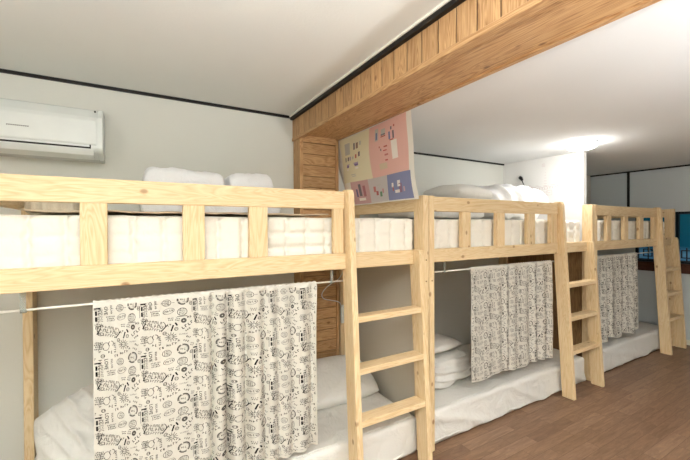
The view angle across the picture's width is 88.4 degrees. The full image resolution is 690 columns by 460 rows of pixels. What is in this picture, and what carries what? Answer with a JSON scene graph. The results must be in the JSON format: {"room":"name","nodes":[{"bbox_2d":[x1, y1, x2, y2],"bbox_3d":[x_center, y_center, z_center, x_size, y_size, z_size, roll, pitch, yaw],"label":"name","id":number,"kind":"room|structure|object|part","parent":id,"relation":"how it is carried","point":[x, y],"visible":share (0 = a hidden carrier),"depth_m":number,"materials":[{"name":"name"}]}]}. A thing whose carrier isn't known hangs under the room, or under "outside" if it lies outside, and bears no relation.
{"room":"dormitory","nodes":[
{"label":"dormitory","id":0,"kind":"room"},
{"bbox_2d":[0,0,444,115],"bbox_3d":[-0.487,-0.926,-0.243,3.330,0.080,5.480,-1,1,-30],"label":"ceiling","id":1,"kind":"structure","parent":0,"point":[272,56],"depth_m":1.70,"materials":[{"name":"paint"}]},
{"bbox_2d":[0,73,590,459],"bbox_3d":[0.197,0.250,3.277,8.040,2.335,0.100,-1,1,-30],"label":"wall","id":2,"kind":"structure","parent":0,"point":[142,132],"depth_m":2.31,"materials":[{"name":"white paint"}]},
{"bbox_2d":[0,98,104,163],"bbox_3d":[-1.799,-0.556,1.930,0.807,0.292,0.208,-1,1,-30],"label":"air conditioner","id":3,"kind":"object","parent":2,"relation":"attached to","point":[27,129],"visible":1,"depth_m":1.94,"materials":[{"name":"white plastic"}]},
{"bbox_3d":[-1.760,-0.558,1.839,0.773,0.154,0.012,-1,1,-30],"label":"panel","id":4,"kind":"part","parent":3,"relation":"part of","materials":[{"name":"white plastic"}]},
{"bbox_2d":[0,68,289,118],"bbox_3d":[-1.793,-0.888,2.045,3.180,0.019,0.012,-1,1,-30],"label":"trim","id":5,"kind":"structure","parent":2,"relation":"attached to","point":[6,71],"depth_m":2.28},
{"bbox_2d":[293,136,338,358],"bbox_3d":[-0.230,0.340,2.895,0.344,2.165,0.132,-1,1,-30],"label":"wood panel","id":6,"kind":"object","parent":2,"relation":"attached to","point":[316,160],"depth_m":2.86,"materials":[{"name":"brown wood"}]},
{"bbox_2d":[289,0,450,116],"bbox_3d":[0.888,-0.893,0.553,0.006,0.012,5.268,-1,1,-30],"label":"trim","id":7,"kind":"structure","parent":2,"relation":"attached to","point":[443,3],"depth_m":1.76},
{"bbox_2d":[290,0,465,119],"bbox_3d":[0.901,-0.882,0.561,0.024,0.034,5.268,-1,1,-30],"label":"trim","id":8,"kind":"structure","parent":2,"relation":"attached to","point":[452,4],"depth_m":1.72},
{"bbox_2d":[414,152,503,165],"bbox_3d":[0.883,-0.760,3.608,2.305,0.016,0.012,-1,1,-30],"label":"trim","id":9,"kind":"structure","parent":2,"relation":"attached to","point":[414,152],"depth_m":3.78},
{"bbox_2d":[338,110,418,205],"bbox_3d":[0.198,-0.465,2.614,0.113,0.540,0.990,-1,1,-30],"label":"poster","id":10,"kind":"object","parent":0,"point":[376,163],"depth_m":2.46,"materials":[{"name":"paper"}]},
{"bbox_3d":[0.081,-0.556,2.751,0.036,0.357,0.416,-1,1,-31],"label":"yellow panel","id":11,"kind":"part","parent":10,"relation":"part of","materials":[{"name":"paper"}]},
{"bbox_3d":[0.122,-0.291,2.743,0.042,0.174,0.221,-1,1,-35],"label":"mauve panel","id":12,"kind":"part","parent":10,"relation":"part of","materials":[{"name":"fabric"}]},
{"bbox_3d":[0.243,-0.290,2.546,0.037,0.174,0.246,-1,1,-29],"label":"grey panel","id":13,"kind":"part","parent":10,"relation":"part of","materials":[{"name":"fabric"}]},
{"bbox_3d":[0.286,-0.554,2.388,0.039,0.357,0.422,-1,1,-27],"label":"pink panel","id":14,"kind":"part","parent":10,"relation":"part of","materials":[{"name":"paper"}]},
{"bbox_3d":[0.355,-0.288,2.322,0.033,0.174,0.255,-1,1,-30],"label":"blue panel","id":15,"kind":"part","parent":10,"relation":"part of","materials":[{"name":"paper"}]},
{"bbox_2d":[344,0,689,175],"bbox_3d":[3.115,-0.805,1.861,4.410,0.080,5.480,-1,1,-30],"label":"ceiling","id":16,"kind":"structure","parent":0,"point":[623,84],"depth_m":2.16,"materials":[{"name":"white paint"}]},
{"bbox_2d":[292,0,661,141],"bbox_3d":[1.059,-0.800,0.660,0.361,0.200,5.280,-1,1,-30],"label":"beam","id":17,"kind":"structure","parent":16,"relation":"attached to","point":[476,40],"depth_m":1.51,"materials":[{"name":"brown wood"}]},
{"bbox_2d":[566,139,597,150],"bbox_3d":[2.090,-0.740,3.132,0.236,0.060,0.236,-1,1,-30],"label":"ceiling lamp","id":18,"kind":"object","parent":16,"relation":"attached to","point":[580,145],"visible":1,"depth_m":3.06,"materials":[{"name":"white plastic"}]},
{"bbox_2d":[398,345,689,459],"bbox_3d":[1.559,1.470,0.964,8.040,0.080,5.480,-1,1,-30],"label":"floor","id":19,"kind":"structure","parent":0,"point":[641,411],"depth_m":2.56,"materials":[{"name":"brown laminate"}]},
{"bbox_2d":[0,173,432,459],"bbox_3d":[-0.613,0.604,2.094,2.142,1.654,1.090,-1,1,-30],"label":"bunk bed","id":20,"kind":"object","parent":19,"relation":"on","point":[93,196],"visible":0.92,"depth_m":1.77,"materials":[{"name":"brown wood"}]},
{"bbox_3d":[-1.546,-0.154,1.601,0.035,0.097,0.795,-1,1,-30],"label":"rail","id":21,"kind":"part","parent":20,"relation":"part of","materials":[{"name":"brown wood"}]},
{"bbox_3d":[-1.768,0.627,1.993,0.045,1.622,0.100,-1,1,-30],"label":"post","id":22,"kind":"part","parent":20,"relation":"part of","materials":[{"name":"brown wood"}]},
{"bbox_2d":[0,270,342,313],"bbox_3d":[-0.655,0.263,1.643,1.532,0.081,0.016,-1,1,-30],"label":"curtain rod","id":23,"kind":"object","parent":20,"relation":"attached to","point":[22,296],"visible":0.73,"depth_m":1.35,"materials":[{"name":"white plastic"}]},
{"bbox_2d":[93,281,317,459],"bbox_3d":[-0.580,0.731,1.674,0.994,0.902,0.058,-1,1,-30],"label":"curtain","id":24,"kind":"object","parent":23,"relation":"hanging from","point":[222,374],"visible":1,"depth_m":1.63,"materials":[{"name":"beige fabric"}]},
{"bbox_3d":[-0.657,-0.158,1.606,1.497,0.097,0.035,-1,1,-30],"label":"guard rail","id":25,"kind":"part","parent":20,"relation":"part of","materials":[{"name":"brown wood"}]},
{"bbox_2d":[0,214,412,268],"bbox_3d":[-0.647,0.054,2.145,2.033,0.251,0.853,-1,1,-30],"label":"mattress","id":26,"kind":"object","parent":20,"relation":"on","point":[26,241],"visible":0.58,"depth_m":1.58,"materials":[{"name":"white fabric"}]},
{"bbox_2d":[25,202,78,214],"bbox_3d":[-1.536,-0.115,1.882,0.203,0.096,0.310,-1,1,-30],"label":"folded blanket","id":27,"kind":"object","parent":26,"relation":"on","point":[52,206],"visible":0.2,"depth_m":1.75,"materials":[{"name":"beige fabric"}]},
{"bbox_2d":[20,208,328,216],"bbox_3d":[-0.758,-0.082,1.833,1.300,0.017,0.420,-1,1,-30],"label":"pad","id":28,"kind":"object","parent":26,"relation":"on","point":[43,212],"visible":0.66,"depth_m":1.66,"materials":[{"name":"fabric"}]},
{"bbox_2d":[140,205,280,212],"bbox_3d":[-0.852,-0.134,2.280,0.809,0.110,0.410,-1,1,-30],"label":"duvet","id":29,"kind":"object","parent":26,"relation":"on","point":[144,208],"visible":0.1,"depth_m":2.08,"materials":[{"name":"fabric"}]},
{"bbox_2d":[142,167,223,184],"bbox_3d":[-0.995,-0.281,2.185,0.453,0.183,0.365,-1,1,-27],"label":"pillow","id":30,"kind":"object","parent":29,"relation":"on","point":[155,174],"visible":0.48,"depth_m":2.02,"materials":[{"name":"fabric"}]},
{"bbox_2d":[224,173,272,187],"bbox_3d":[-0.674,-0.281,2.384,0.290,0.181,0.360,-1,1,-33],"label":"pillow","id":31,"kind":"object","parent":29,"relation":"on","point":[237,179],"visible":0.45,"depth_m":2.24,"materials":[{"name":"fabric"}]},
{"bbox_3d":[-0.415,0.177,1.748,2.052,0.088,0.035,-1,1,-30],"label":"rail","id":32,"kind":"part","parent":20,"relation":"part of","materials":[{"name":"brown wood"}]},
{"bbox_3d":[-0.044,0.815,3.001,0.045,1.212,0.100,-1,1,-30],"label":"post","id":33,"kind":"part","parent":20,"relation":"part of","materials":[{"name":"brown wood"}]},
{"bbox_2d":[341,305,343,322],"bbox_3d":[-0.017,0.697,2.942,0.036,0.150,0.025,-1,1,-30],"label":"box","id":34,"kind":"object","parent":20,"relation":"attached to","point":[342,306],"visible":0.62,"depth_m":2.93,"materials":[{"name":"white plastic"}]},
{"bbox_2d":[321,271,342,305],"bbox_3d":[-0.085,0.425,2.881,0.082,0.420,0.268,0,1,33],"label":"cord","id":35,"kind":"object","parent":34,"relation":"attached to","point":[342,271],"visible":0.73,"depth_m":2.86,"materials":[{"name":"plastic"}]},
{"bbox_3d":[0.039,0.602,1.955,0.038,1.654,0.192,-1,1,-30],"label":"ladder rail","id":36,"kind":"part","parent":20,"relation":"part of","materials":[{"name":"brown wood"}]},
{"bbox_3d":[0.265,-0.171,2.658,0.035,0.097,0.795,-1,1,-30],"label":"rail","id":37,"kind":"part","parent":20,"relation":"part of","materials":[{"name":"brown wood"}]},
{"bbox_3d":[0.491,0.602,2.282,0.045,1.644,0.090,-1,1,-30],"label":"post","id":38,"kind":"part","parent":20,"relation":"part of","materials":[{"name":"brown wood"}]},
{"bbox_3d":[0.470,0.773,2.196,0.038,1.304,0.171,-1,1,-30],"label":"ladder rail","id":39,"kind":"part","parent":20,"relation":"part of","materials":[{"name":"brown wood"}]},
{"bbox_2d":[34,392,416,459],"bbox_3d":[-0.614,1.311,2.104,2.020,0.232,0.858,-1,1,-30],"label":"mattress","id":40,"kind":"object","parent":19,"relation":"on","point":[394,438],"visible":0.23,"depth_m":2.15,"materials":[{"name":"white fabric"}]},
{"bbox_2d":[34,383,93,459],"bbox_3d":[-1.242,1.003,1.867,0.631,0.522,0.392,-1,1,-36],"label":"pillow","id":41,"kind":"object","parent":40,"relation":"on","point":[65,431],"visible":0.28,"depth_m":1.75,"materials":[{"name":"fabric"}]},
{"bbox_2d":[317,355,379,409],"bbox_3d":[-0.084,1.081,2.572,0.620,0.245,0.380,-1,1,-34],"label":"pillow","id":42,"kind":"object","parent":40,"relation":"on","point":[331,371],"visible":0.43,"depth_m":2.47,"materials":[{"name":"fabric"}]},
{"bbox_2d":[357,264,414,416],"bbox_3d":[0.260,0.819,2.732,0.004,1.205,0.910,-1,1,-30],"label":"wall","id":43,"kind":"structure","parent":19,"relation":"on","point":[379,288],"depth_m":2.63,"materials":[{"name":"paint"}]},
{"bbox_2d":[355,195,604,451],"bbox_3d":[1.209,0.587,3.158,2.067,1.654,1.090,-1,1,-30],"label":"bunk bed","id":44,"kind":"object","parent":19,"relation":"on","point":[576,307],"visible":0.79,"depth_m":2.99,"materials":[{"name":"brown wood"}]},
{"bbox_3d":[0.535,0.602,2.307,0.045,1.644,0.090,-1,1,-30],"label":"post","id":45,"kind":"part","parent":44,"relation":"part of","materials":[{"name":"brown wood"}]},
{"bbox_2d":[434,261,553,272],"bbox_3d":[1.258,0.245,2.759,1.562,0.081,0.016,-1,1,-30],"label":"curtain rod","id":46,"kind":"object","parent":44,"relation":"attached to","point":[445,270],"visible":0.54,"depth_m":2.42,"materials":[{"name":"white metal"}]},
{"bbox_2d":[469,260,552,382],"bbox_3d":[1.344,0.681,2.798,1.018,0.839,0.045,-1,1,-30],"label":"curtain","id":47,"kind":"object","parent":46,"relation":"hanging from","point":[512,304],"visible":1,"depth_m":2.77,"materials":[{"name":"beige fabric"}]},
{"bbox_2d":[411,219,579,248],"bbox_3d":[1.158,0.036,3.199,1.934,0.251,0.852,-1,1,-30],"label":"mattress","id":48,"kind":"object","parent":44,"relation":"on","point":[446,231],"visible":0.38,"depth_m":2.65,"materials":[{"name":"white fabric"}]},
{"bbox_2d":[378,212,483,218],"bbox_3d":[0.743,-0.158,3.050,0.878,0.143,0.478,-1,1,-30],"label":"duvet","id":49,"kind":"object","parent":48,"relation":"on","point":[437,215],"visible":0.26,"depth_m":2.86,"materials":[{"name":"fabric"}]},
{"bbox_2d":[423,184,492,198],"bbox_3d":[1.039,-0.320,3.175,0.619,0.155,0.420,-1,1,-36],"label":"pillow","id":50,"kind":"object","parent":49,"relation":"on","point":[458,190],"visible":0.56,"depth_m":2.97,"materials":[{"name":"fabric"}]},
{"bbox_2d":[472,184,548,219],"bbox_3d":[1.534,-0.265,3.537,0.898,0.355,0.601,-1,1,-30],"label":"duvet","id":51,"kind":"object","parent":48,"relation":"on","point":[509,192],"visible":0.38,"depth_m":3.28,"materials":[{"name":"fabric"}]},
{"bbox_3d":[1.181,-0.176,2.678,1.458,0.097,0.035,-1,1,-30],"label":"guard rail","id":52,"kind":"part","parent":44,"relation":"part of","materials":[{"name":"brown wood"}]},
{"bbox_3d":[1.832,0.592,4.095,0.045,1.622,0.100,-1,1,-30],"label":"post","id":53,"kind":"part","parent":44,"relation":"part of","materials":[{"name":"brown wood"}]},
{"bbox_3d":[1.406,0.160,2.812,1.977,0.088,0.035,-1,1,-30],"label":"rail","id":54,"kind":"part","parent":44,"relation":"part of","materials":[{"name":"brown wood"}]},
{"bbox_3d":[2.063,0.791,3.715,0.016,1.188,0.780,-1,1,-30],"label":"panel","id":55,"kind":"part","parent":44,"relation":"part of","materials":[{"name":"brown wood"}]},
{"bbox_3d":[1.857,0.585,3.016,0.038,1.654,0.192,-1,1,-30],"label":"ladder rail","id":56,"kind":"part","parent":44,"relation":"part of","materials":[{"name":"brown wood"}]},
{"bbox_3d":[2.281,0.585,3.326,0.045,1.644,0.090,-1,1,-30],"label":"post","id":57,"kind":"part","parent":44,"relation":"part of","materials":[{"name":"brown wood"}]},
{"bbox_3d":[2.276,0.756,3.249,0.038,1.304,0.171,-1,1,-30],"label":"ladder rail","id":58,"kind":"part","parent":44,"relation":"part of","materials":[{"name":"brown wood"}]},
{"bbox_2d":[435,343,585,443],"bbox_3d":[1.195,1.293,3.162,1.910,0.233,0.854,-1,1,-30],"label":"mattress","id":59,"kind":"object","parent":19,"relation":"on","point":[460,407],"visible":0.4,"depth_m":2.71,"materials":[{"name":"white fabric"}]},
{"bbox_2d":[435,348,470,388],"bbox_3d":[0.730,1.070,2.860,0.503,0.235,0.484,-1,1,-36],"label":"duvet","id":60,"kind":"object","parent":59,"relation":"on","point":[452,365],"visible":0.38,"depth_m":2.67,"materials":[{"name":"fabric"}]},
{"bbox_2d":[435,333,461,352],"bbox_3d":[0.680,0.906,2.857,0.440,0.090,0.340,1,0,-36],"label":"pillow","id":61,"kind":"object","parent":60,"relation":"on","point":[443,343],"visible":0.27,"depth_m":2.78,"materials":[{"name":"fabric"}]},
{"bbox_2d":[602,322,659,371],"bbox_3d":[3.006,1.276,4.219,1.575,0.234,0.855,-1,1,-30],"label":"mattress","id":62,"kind":"object","parent":19,"relation":"on","point":[628,347],"visible":0.34,"depth_m":3.79,"materials":[{"name":"white fabric"}]},
{"bbox_2d":[595,205,686,354],"bbox_3d":[2.925,0.570,4.159,1.900,1.654,1.090,-1,1,-30],"label":"bunk bed","id":63,"kind":"object","parent":19,"relation":"on","point":[666,252],"visible":0.61,"depth_m":4.02,"materials":[{"name":"brown wood"}]},
{"bbox_3d":[2.323,0.585,3.351,0.045,1.644,0.090,-1,1,-30],"label":"post","id":64,"kind":"part","parent":63,"relation":"part of","materials":[{"name":"brown wood"}]},
{"bbox_3d":[2.943,-0.193,3.707,1.397,0.097,0.035,-1,1,-30],"label":"guard rail","id":65,"kind":"part","parent":63,"relation":"part of","materials":[{"name":"brown wood"}]},
{"bbox_2d":[597,220,663,240],"bbox_3d":[2.980,0.019,4.263,1.573,0.251,0.852,-1,1,-30],"label":"mattress","id":66,"kind":"object","parent":63,"relation":"on","point":[615,225],"visible":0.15,"depth_m":3.71,"materials":[{"name":"white fabric"}]},
{"bbox_3d":[3.692,-0.204,4.658,0.035,0.097,0.795,-1,1,-30],"label":"rail","id":67,"kind":"part","parent":63,"relation":"part of","materials":[{"name":"brown wood"}]},
{"bbox_3d":[3.119,0.143,3.811,1.802,0.088,0.035,-1,1,-30],"label":"rail","id":68,"kind":"part","parent":63,"relation":"part of","materials":[{"name":"brown wood"}]},
{"bbox_3d":[3.593,0.568,4.029,0.038,1.654,0.192,-1,1,-30],"label":"ladder rail","id":69,"kind":"part","parent":63,"relation":"part of","materials":[{"name":"brown wood"}]},
{"bbox_3d":[3.918,0.570,4.282,0.045,1.644,0.090,-1,1,-30],"label":"post","id":70,"kind":"part","parent":63,"relation":"part of","materials":[{"name":"brown wood"}]},
{"bbox_3d":[3.962,0.740,4.233,0.038,1.304,0.171,-1,1,-30],"label":"ladder rail","id":71,"kind":"part","parent":63,"relation":"part of","materials":[{"name":"brown wood"}]},
{"bbox_3d":[3.067,0.227,3.815,1.592,0.081,0.016,-1,1,-30],"label":"curtain rod","id":72,"kind":"object","parent":63,"relation":"attached to","visible":0},
{"bbox_2d":[597,253,638,342],"bbox_3d":[2.826,0.679,3.662,0.863,0.862,0.054,-1,1,-30],"label":"curtain","id":73,"kind":"object","parent":72,"relation":"hanging from","point":[617,273],"visible":0.98,"depth_m":3.66,"materials":[{"name":"beige fabric"}]},
{"bbox_2d":[503,152,585,240],"bbox_3d":[2.142,0.314,3.869,0.125,2.180,0.840,-1,1,-30],"label":"wall","id":74,"kind":"structure","parent":0,"point":[562,178],"depth_m":3.69,"materials":[{"name":"white paint"}]},
{"bbox_2d":[591,166,689,339],"bbox_3d":[4.982,0.307,2.956,0.100,2.180,5.280,-1,1,-30],"label":"wall","id":75,"kind":"structure","parent":0,"point":[668,188],"depth_m":4.62,"materials":[{"name":"paint"}]},
{"bbox_2d":[627,173,629,206],"bbox_3d":[3.834,-0.523,4.799,0.012,0.502,0.028,-1,1,-30],"label":"trim","id":76,"kind":"structure","parent":75,"relation":"attached to","point":[628,174],"depth_m":4.79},
{"bbox_2d":[590,164,689,176],"bbox_3d":[4.928,-0.774,2.919,0.012,0.018,5.280,-1,1,-30],"label":"trim","id":77,"kind":"structure","parent":75,"relation":"attached to","point":[688,164],"depth_m":4.65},
{"bbox_2d":[635,211,689,273],"bbox_3d":[4.265,0.153,4.152,0.130,0.755,1.470,-1,1,-30],"label":"window","id":78,"kind":"structure","parent":75,"relation":"in","point":[682,219],"depth_m":4.37,"materials":[{"name":"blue glass"}]},
{"bbox_3d":[4.267,0.472,4.154,0.130,0.118,1.470,-1,1,-30],"label":"sill","id":79,"kind":"part","parent":78,"relation":"part of","materials":[{"name":"brown wood"}]},
{"bbox_3d":[4.253,0.401,4.157,0.050,0.020,1.390,-1,1,-30],"label":"frame","id":80,"kind":"part","parent":78,"relation":"part of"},
{"bbox_2d":[639,247,689,261],"bbox_3d":[4.274,0.306,4.169,0.008,0.170,1.390,-1,1,-30],"label":"grille","id":81,"kind":"object","parent":78,"relation":"attached to","point":[684,251],"depth_m":4.62,"materials":[{"name":"black metal"}]},
{"bbox_3d":[4.281,0.093,4.173,0.010,0.635,1.390,-1,1,-30],"label":"pane","id":82,"kind":"part","parent":78,"relation":"part of","materials":[{"name":"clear glass"}]},
{"bbox_3d":[4.250,-0.209,4.153,0.050,0.030,1.390,-1,1,-30],"label":"frame","id":83,"kind":"part","parent":78,"relation":"part of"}
]}

